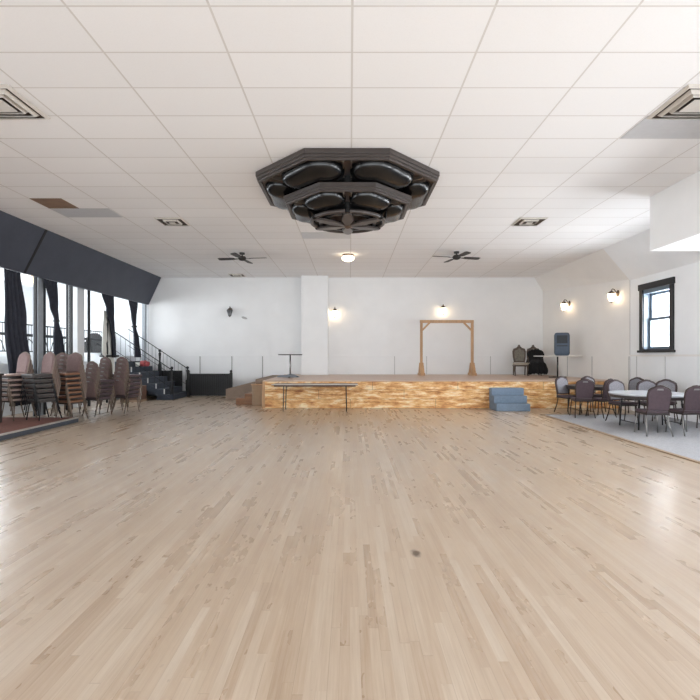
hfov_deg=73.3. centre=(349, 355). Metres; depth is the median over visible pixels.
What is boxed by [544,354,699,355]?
trim
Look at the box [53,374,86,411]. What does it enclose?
banquet chair
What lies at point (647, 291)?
window
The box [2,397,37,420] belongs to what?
banquet chair
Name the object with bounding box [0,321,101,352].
railing
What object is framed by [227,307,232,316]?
wall lantern
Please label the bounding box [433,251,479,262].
ceiling fan
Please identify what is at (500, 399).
carpeted steps
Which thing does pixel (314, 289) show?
column
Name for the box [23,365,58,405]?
banquet chair
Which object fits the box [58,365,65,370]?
banquet chair
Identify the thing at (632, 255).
wall
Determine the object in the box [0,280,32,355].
window
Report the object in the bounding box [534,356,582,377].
pedestal table
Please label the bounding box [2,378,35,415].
banquet chair
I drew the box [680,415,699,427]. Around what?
banquet chair
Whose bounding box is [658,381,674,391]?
cushion
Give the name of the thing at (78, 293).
column
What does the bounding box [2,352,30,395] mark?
banquet chair
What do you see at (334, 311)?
wall lantern
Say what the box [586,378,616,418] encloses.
banquet chair
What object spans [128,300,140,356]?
curtain
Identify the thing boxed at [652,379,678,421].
banquet chair
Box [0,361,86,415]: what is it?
wall
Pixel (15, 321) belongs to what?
curtain
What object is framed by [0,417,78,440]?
platform
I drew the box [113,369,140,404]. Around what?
banquet chair
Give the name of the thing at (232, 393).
ramp
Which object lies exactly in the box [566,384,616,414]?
round table
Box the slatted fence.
[187,370,232,396]
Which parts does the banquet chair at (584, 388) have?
seat, seat frame, backrest, frame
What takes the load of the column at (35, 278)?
on the floor at (192, 547)
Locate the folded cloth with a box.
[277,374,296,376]
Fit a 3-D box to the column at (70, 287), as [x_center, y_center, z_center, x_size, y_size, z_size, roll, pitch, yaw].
[-7.815,-0.600,13.160,0.070,4.200,0.070,0,0,0]
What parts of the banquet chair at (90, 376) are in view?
backrest, frame, seat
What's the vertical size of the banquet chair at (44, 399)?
0.953 m
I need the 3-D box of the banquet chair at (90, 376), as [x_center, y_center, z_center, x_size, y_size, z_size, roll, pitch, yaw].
[-6.392,0.921,11.916,0.473,0.953,0.531,0,0,23]
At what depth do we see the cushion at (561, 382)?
12.49 m
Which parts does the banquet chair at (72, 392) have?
seat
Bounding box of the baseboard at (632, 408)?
[631,407,699,422]
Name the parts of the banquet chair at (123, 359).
backrest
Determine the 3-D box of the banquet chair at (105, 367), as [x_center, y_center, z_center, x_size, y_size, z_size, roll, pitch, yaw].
[-6.533,0.707,12.860,0.473,0.953,0.531,0,0,23]
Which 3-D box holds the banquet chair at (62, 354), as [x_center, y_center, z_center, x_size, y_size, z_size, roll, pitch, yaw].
[-7.229,0.386,12.115,0.473,0.953,0.531,0,0,6]
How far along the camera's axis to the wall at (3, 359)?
16.00 m
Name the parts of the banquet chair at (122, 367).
backrest, seat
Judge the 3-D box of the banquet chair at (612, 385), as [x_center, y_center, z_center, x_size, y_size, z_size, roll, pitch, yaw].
[6.118,1.014,10.578,0.473,0.953,0.531,0,0,-4]
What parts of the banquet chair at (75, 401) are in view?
seat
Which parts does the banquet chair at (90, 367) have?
backrest, seat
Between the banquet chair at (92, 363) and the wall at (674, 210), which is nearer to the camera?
the wall at (674, 210)
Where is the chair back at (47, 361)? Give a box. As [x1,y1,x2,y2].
[41,353,52,371]
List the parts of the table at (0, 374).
leg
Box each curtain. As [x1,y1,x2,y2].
[4,269,30,405]
[44,279,64,354]
[102,293,115,357]
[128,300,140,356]
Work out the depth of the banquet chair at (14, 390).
10.11 m
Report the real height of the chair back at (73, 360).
0.411 m
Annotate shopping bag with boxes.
[140,360,149,365]
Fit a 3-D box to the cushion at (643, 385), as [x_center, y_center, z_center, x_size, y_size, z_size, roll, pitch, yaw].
[6.771,0.782,10.703,0.352,0.411,0.077,0,0,14]
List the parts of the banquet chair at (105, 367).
backrest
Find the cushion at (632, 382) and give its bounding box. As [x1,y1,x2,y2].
[629,379,641,389]
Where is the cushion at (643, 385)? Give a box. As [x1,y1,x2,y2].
[639,381,654,389]
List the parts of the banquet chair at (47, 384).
seat frame, seat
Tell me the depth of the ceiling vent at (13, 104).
5.57 m
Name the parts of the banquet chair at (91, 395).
backrest, frame, seat, seat frame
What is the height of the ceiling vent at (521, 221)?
0.050 m
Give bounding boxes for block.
[251,375,278,405]
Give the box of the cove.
[535,249,628,290]
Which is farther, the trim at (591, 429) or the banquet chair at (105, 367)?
the banquet chair at (105, 367)
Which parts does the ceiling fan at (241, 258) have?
blade, blade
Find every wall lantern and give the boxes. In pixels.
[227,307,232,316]
[332,308,337,316]
[441,304,445,314]
[561,299,569,310]
[607,289,618,302]
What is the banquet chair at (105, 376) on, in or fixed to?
on the banquet chair at (100, 377)
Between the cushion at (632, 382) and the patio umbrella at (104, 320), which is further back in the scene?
the patio umbrella at (104, 320)
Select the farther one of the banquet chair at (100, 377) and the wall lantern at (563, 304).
the wall lantern at (563, 304)
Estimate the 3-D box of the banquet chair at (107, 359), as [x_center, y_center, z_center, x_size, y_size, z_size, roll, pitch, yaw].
[-6.514,0.493,12.904,0.473,0.953,0.531,0,0,23]
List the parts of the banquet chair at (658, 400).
seat, seat frame, frame, backrest, leg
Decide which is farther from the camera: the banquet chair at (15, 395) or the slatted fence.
the slatted fence
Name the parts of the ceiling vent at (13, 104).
plate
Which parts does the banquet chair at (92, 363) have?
backrest, frame, seat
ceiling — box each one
[0,0,699,277]
[0,268,65,288]
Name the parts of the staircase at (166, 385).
handrail, handrail, newel post, panel, newel post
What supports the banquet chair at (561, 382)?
on the floor at (192, 547)
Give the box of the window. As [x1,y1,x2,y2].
[637,277,675,352]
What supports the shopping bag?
on the staircase at (166, 385)
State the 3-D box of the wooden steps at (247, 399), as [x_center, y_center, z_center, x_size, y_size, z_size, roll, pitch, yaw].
[-3.243,1.327,14.825,0.535,0.345,0.750,0,0,0]
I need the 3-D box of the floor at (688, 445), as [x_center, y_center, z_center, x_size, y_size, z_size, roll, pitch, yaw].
[6.355,1.493,5.475,2.850,0.014,12.950,0,0,0]
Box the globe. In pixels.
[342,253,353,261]
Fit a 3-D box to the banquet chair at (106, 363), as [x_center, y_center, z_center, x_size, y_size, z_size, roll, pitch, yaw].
[-6.524,0.600,12.882,0.473,0.953,0.531,0,0,23]
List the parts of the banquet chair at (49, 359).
seat frame, seat, backrest, frame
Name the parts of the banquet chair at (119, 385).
backrest, seat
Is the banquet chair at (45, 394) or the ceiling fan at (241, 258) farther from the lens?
the ceiling fan at (241, 258)
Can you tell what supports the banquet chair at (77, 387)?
on the banquet chair at (72, 392)
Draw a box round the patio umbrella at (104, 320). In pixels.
[99,310,118,372]
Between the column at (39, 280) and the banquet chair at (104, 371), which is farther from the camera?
the banquet chair at (104, 371)
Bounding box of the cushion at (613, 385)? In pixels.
[609,381,623,398]
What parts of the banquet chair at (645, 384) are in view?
backrest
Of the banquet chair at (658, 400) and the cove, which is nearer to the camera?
the banquet chair at (658, 400)
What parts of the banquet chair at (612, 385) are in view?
backrest, frame, seat, seat frame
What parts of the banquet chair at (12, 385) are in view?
seat frame, seat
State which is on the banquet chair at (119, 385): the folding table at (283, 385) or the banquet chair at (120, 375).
the banquet chair at (120, 375)
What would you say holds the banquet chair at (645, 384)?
on the floor at (688, 445)
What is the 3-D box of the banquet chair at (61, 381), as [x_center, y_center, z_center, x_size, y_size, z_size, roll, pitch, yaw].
[-7.243,1.028,11.972,0.473,0.953,0.531,0,0,6]
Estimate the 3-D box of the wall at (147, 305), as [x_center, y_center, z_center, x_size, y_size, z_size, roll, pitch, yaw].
[-7.710,-0.600,18.450,0.100,4.200,1.100,0,0,0]
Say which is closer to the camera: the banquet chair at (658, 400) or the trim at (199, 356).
the banquet chair at (658, 400)
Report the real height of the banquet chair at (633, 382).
0.953 m
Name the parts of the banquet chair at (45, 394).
seat, seat frame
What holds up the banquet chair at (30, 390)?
on the banquet chair at (45, 394)
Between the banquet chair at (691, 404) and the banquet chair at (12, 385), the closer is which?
the banquet chair at (691, 404)
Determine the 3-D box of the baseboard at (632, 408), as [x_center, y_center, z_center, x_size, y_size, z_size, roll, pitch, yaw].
[7.770,1.450,10.500,0.020,0.100,5.000,0,0,0]
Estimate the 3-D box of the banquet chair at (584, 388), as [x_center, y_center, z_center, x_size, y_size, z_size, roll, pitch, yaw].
[5.665,1.014,11.472,0.473,0.953,0.531,0,0,10]
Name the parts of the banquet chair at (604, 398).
seat, backrest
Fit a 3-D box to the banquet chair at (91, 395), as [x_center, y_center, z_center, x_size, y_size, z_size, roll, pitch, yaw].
[-6.401,1.028,11.894,0.473,0.953,0.531,0,0,23]
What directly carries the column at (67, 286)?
on the floor at (192, 547)
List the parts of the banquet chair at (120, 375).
backrest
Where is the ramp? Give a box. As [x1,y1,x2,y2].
[226,382,254,399]
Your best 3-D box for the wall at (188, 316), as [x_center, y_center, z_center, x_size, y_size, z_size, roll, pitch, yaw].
[0.120,-0.743,17.975,15.560,4.485,0.150,0,0,0]
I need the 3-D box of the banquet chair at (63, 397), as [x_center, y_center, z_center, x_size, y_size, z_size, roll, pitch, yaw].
[-6.559,0.921,11.064,0.473,0.953,0.531,0,0,14]
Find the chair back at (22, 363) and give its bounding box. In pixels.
[16,353,27,371]
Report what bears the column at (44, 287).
on the floor at (192, 547)
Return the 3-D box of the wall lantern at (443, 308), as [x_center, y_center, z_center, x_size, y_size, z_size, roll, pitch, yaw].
[3.520,-1.751,17.742,0.230,0.412,0.315,0,0,0]
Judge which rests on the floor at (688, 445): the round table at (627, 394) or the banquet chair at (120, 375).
the round table at (627, 394)
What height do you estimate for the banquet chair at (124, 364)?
0.953 m
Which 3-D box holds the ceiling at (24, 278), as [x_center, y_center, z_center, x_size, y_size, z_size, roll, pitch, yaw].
[-10.180,-2.775,7.050,4.840,0.150,24.100,0,0,0]
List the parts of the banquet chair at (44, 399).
seat, seat frame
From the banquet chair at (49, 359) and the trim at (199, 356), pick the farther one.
the trim at (199, 356)
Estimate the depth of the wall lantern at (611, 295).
13.50 m
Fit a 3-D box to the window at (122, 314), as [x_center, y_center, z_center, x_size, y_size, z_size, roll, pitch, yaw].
[-10.130,-0.600,19.100,4.940,4.200,0.200,0,0,0]
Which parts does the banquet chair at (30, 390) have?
seat frame, seat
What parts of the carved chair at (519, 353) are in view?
backrest, frame, seat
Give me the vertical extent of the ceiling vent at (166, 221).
0.050 m
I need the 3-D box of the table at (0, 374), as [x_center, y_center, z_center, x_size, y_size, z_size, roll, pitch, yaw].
[-7.750,0.877,9.550,1.000,1.020,0.600,0,0,0]
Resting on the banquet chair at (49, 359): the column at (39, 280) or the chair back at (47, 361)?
the chair back at (47, 361)
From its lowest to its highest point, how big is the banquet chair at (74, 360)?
0.953 m
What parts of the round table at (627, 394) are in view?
leg, leg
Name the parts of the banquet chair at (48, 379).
seat frame, seat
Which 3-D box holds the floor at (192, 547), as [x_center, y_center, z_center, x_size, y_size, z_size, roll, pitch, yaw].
[-2.250,1.575,7.100,20.700,0.150,24.200,0,0,0]
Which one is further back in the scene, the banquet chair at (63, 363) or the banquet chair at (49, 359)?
the banquet chair at (63, 363)
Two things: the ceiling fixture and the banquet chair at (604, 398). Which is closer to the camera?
the ceiling fixture
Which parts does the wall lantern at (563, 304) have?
lamp shade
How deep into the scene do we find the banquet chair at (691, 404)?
8.74 m
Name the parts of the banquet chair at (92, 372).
backrest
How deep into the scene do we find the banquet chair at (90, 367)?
11.76 m
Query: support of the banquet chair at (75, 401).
on the floor at (192, 547)
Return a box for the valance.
[0,210,160,304]
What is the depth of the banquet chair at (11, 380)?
10.10 m
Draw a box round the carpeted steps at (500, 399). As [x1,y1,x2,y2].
[489,388,529,410]
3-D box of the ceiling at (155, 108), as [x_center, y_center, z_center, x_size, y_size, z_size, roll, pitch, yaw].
[-0.315,-3.042,6.500,14.690,0.126,23.000,0,0,0]
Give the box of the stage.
[262,374,618,408]
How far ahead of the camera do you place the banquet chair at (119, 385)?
12.33 m
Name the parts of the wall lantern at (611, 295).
lamp shade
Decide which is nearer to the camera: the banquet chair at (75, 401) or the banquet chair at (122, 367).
the banquet chair at (75, 401)
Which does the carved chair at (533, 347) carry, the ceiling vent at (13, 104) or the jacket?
the jacket
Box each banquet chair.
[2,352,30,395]
[2,360,31,400]
[2,365,33,405]
[2,369,35,410]
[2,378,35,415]
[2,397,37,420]
[20,352,56,395]
[21,360,57,400]
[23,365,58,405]
[24,370,59,410]
[25,374,60,415]
[26,379,61,420]
[50,381,80,415]
[51,364,84,402]
[52,369,85,407]
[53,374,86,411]
[54,380,87,416]
[56,352,68,358]
[56,357,66,362]
[56,382,88,418]
[57,361,66,366]
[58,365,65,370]
[59,352,83,393]
[60,360,84,398]
[82,378,111,416]
[83,374,112,411]
[85,365,114,403]
[85,370,113,407]
[86,361,114,398]
[95,377,122,411]
[96,369,123,403]
[99,361,112,378]
[99,365,111,383]
[100,357,113,387]
[100,373,123,407]
[112,377,139,413]
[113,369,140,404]
[113,373,139,408]
[114,365,141,400]
[115,361,141,396]
[116,357,142,392]
[554,376,581,413]
[569,378,595,417]
[580,376,605,411]
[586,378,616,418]
[605,379,637,420]
[617,377,643,415]
[634,385,673,436]
[635,379,665,423]
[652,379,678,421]
[665,385,699,435]
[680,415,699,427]
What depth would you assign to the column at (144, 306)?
17.66 m
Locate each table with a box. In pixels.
[0,374,3,422]
[271,383,357,411]
[278,354,301,377]
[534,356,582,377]
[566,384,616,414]
[608,390,684,429]
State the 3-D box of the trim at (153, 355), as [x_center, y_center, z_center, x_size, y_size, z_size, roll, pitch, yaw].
[-0.100,-0.013,17.891,14.800,0.045,0.018,0,0,0]
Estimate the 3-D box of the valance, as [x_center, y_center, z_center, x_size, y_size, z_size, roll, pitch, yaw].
[-7.460,-2.465,6.430,0.600,1.040,22.860,0,0,0]
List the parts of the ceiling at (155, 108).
panel, panel, panel, panel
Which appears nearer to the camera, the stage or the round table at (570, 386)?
the round table at (570, 386)
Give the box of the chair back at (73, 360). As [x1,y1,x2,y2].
[67,354,79,370]
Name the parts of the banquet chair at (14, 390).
seat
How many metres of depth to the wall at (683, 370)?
11.13 m
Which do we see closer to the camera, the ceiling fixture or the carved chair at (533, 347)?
the ceiling fixture
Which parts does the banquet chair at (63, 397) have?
seat, seat frame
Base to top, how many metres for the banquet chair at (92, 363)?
0.953 m
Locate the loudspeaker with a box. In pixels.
[554,333,569,355]
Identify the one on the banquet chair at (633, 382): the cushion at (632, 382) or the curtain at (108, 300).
the cushion at (632, 382)
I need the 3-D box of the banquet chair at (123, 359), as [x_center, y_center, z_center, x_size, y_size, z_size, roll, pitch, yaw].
[-5.934,0.493,12.634,0.473,0.953,0.531,0,0,23]
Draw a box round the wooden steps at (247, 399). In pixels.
[236,392,251,404]
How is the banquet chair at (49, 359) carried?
on the banquet chair at (48, 379)
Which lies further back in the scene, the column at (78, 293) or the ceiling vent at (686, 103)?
the column at (78, 293)
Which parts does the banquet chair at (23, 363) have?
seat, seat frame, backrest, frame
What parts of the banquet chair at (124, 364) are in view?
backrest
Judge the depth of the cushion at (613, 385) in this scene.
10.76 m
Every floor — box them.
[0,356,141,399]
[0,396,699,699]
[545,414,699,460]
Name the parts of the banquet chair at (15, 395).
seat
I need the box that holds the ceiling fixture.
[255,148,439,234]
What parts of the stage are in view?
corner post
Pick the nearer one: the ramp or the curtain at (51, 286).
the curtain at (51, 286)
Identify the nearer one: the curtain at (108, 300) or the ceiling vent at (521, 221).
the ceiling vent at (521, 221)
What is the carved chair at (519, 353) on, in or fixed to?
on the stage
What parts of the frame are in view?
post, post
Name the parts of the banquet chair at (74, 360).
seat, seat frame, backrest, frame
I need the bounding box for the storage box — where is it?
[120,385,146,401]
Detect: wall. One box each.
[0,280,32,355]
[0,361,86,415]
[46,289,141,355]
[147,305,148,361]
[149,278,542,390]
[543,280,629,409]
[603,229,699,279]
[630,262,699,418]
[650,171,699,250]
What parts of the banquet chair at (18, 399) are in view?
seat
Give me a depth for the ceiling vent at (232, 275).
17.19 m
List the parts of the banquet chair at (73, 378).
seat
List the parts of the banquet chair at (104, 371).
backrest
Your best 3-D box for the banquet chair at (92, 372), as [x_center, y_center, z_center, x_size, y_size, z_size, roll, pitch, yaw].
[-6.382,0.814,11.938,0.473,0.953,0.531,0,0,23]
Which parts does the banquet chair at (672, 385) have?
backrest, frame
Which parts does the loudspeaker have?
panel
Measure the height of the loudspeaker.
0.750 m
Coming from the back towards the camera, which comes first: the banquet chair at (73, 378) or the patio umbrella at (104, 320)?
the patio umbrella at (104, 320)
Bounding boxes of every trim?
[153,355,526,355]
[199,356,490,376]
[540,414,699,463]
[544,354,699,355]
[567,356,636,401]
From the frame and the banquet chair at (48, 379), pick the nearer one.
the banquet chair at (48, 379)
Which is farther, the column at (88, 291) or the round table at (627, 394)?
the column at (88, 291)
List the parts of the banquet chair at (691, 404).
leg, seat, seat frame, frame, backrest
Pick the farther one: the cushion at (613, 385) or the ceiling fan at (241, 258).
the ceiling fan at (241, 258)
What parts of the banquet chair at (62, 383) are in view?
seat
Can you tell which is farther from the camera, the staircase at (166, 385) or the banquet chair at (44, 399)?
the staircase at (166, 385)
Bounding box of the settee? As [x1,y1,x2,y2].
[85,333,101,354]
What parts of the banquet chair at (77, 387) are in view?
seat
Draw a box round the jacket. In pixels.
[526,349,547,374]
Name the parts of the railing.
rail, rail, rail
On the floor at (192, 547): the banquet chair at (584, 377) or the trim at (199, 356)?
the banquet chair at (584, 377)
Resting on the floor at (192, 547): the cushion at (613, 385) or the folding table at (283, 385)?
the folding table at (283, 385)
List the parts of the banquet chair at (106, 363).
backrest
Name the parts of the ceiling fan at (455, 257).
motor, blade, blade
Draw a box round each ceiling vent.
[0,84,50,118]
[154,218,190,225]
[228,274,245,276]
[511,218,546,225]
[646,84,699,118]
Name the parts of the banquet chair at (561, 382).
backrest, seat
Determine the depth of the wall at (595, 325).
14.83 m
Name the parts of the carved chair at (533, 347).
frame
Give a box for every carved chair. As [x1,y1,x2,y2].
[512,345,528,375]
[526,345,541,375]
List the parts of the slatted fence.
post, panel, rail, post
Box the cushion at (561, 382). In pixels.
[557,378,567,392]
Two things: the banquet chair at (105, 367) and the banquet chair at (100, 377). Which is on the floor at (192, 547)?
the banquet chair at (100, 377)
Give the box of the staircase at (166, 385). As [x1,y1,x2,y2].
[115,329,188,399]
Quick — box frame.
[418,320,476,375]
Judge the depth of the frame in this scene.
16.95 m
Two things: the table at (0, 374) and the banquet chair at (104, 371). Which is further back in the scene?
the banquet chair at (104, 371)
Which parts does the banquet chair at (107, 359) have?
backrest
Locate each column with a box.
[33,276,42,415]
[34,277,36,416]
[43,279,45,414]
[66,285,68,409]
[69,286,72,409]
[73,287,83,407]
[87,290,89,405]
[142,304,146,360]
[301,276,327,374]
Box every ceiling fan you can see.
[218,252,255,263]
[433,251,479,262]
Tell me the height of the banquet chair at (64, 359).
0.953 m
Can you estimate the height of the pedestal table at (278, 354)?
0.760 m
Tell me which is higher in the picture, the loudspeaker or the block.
the loudspeaker
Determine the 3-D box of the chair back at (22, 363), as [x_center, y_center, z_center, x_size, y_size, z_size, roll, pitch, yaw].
[-7.264,0.148,10.421,0.352,0.411,0.077,0,0,24]
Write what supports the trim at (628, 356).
attached to the wall at (595, 325)
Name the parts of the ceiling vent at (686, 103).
plate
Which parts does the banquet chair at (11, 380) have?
seat frame, seat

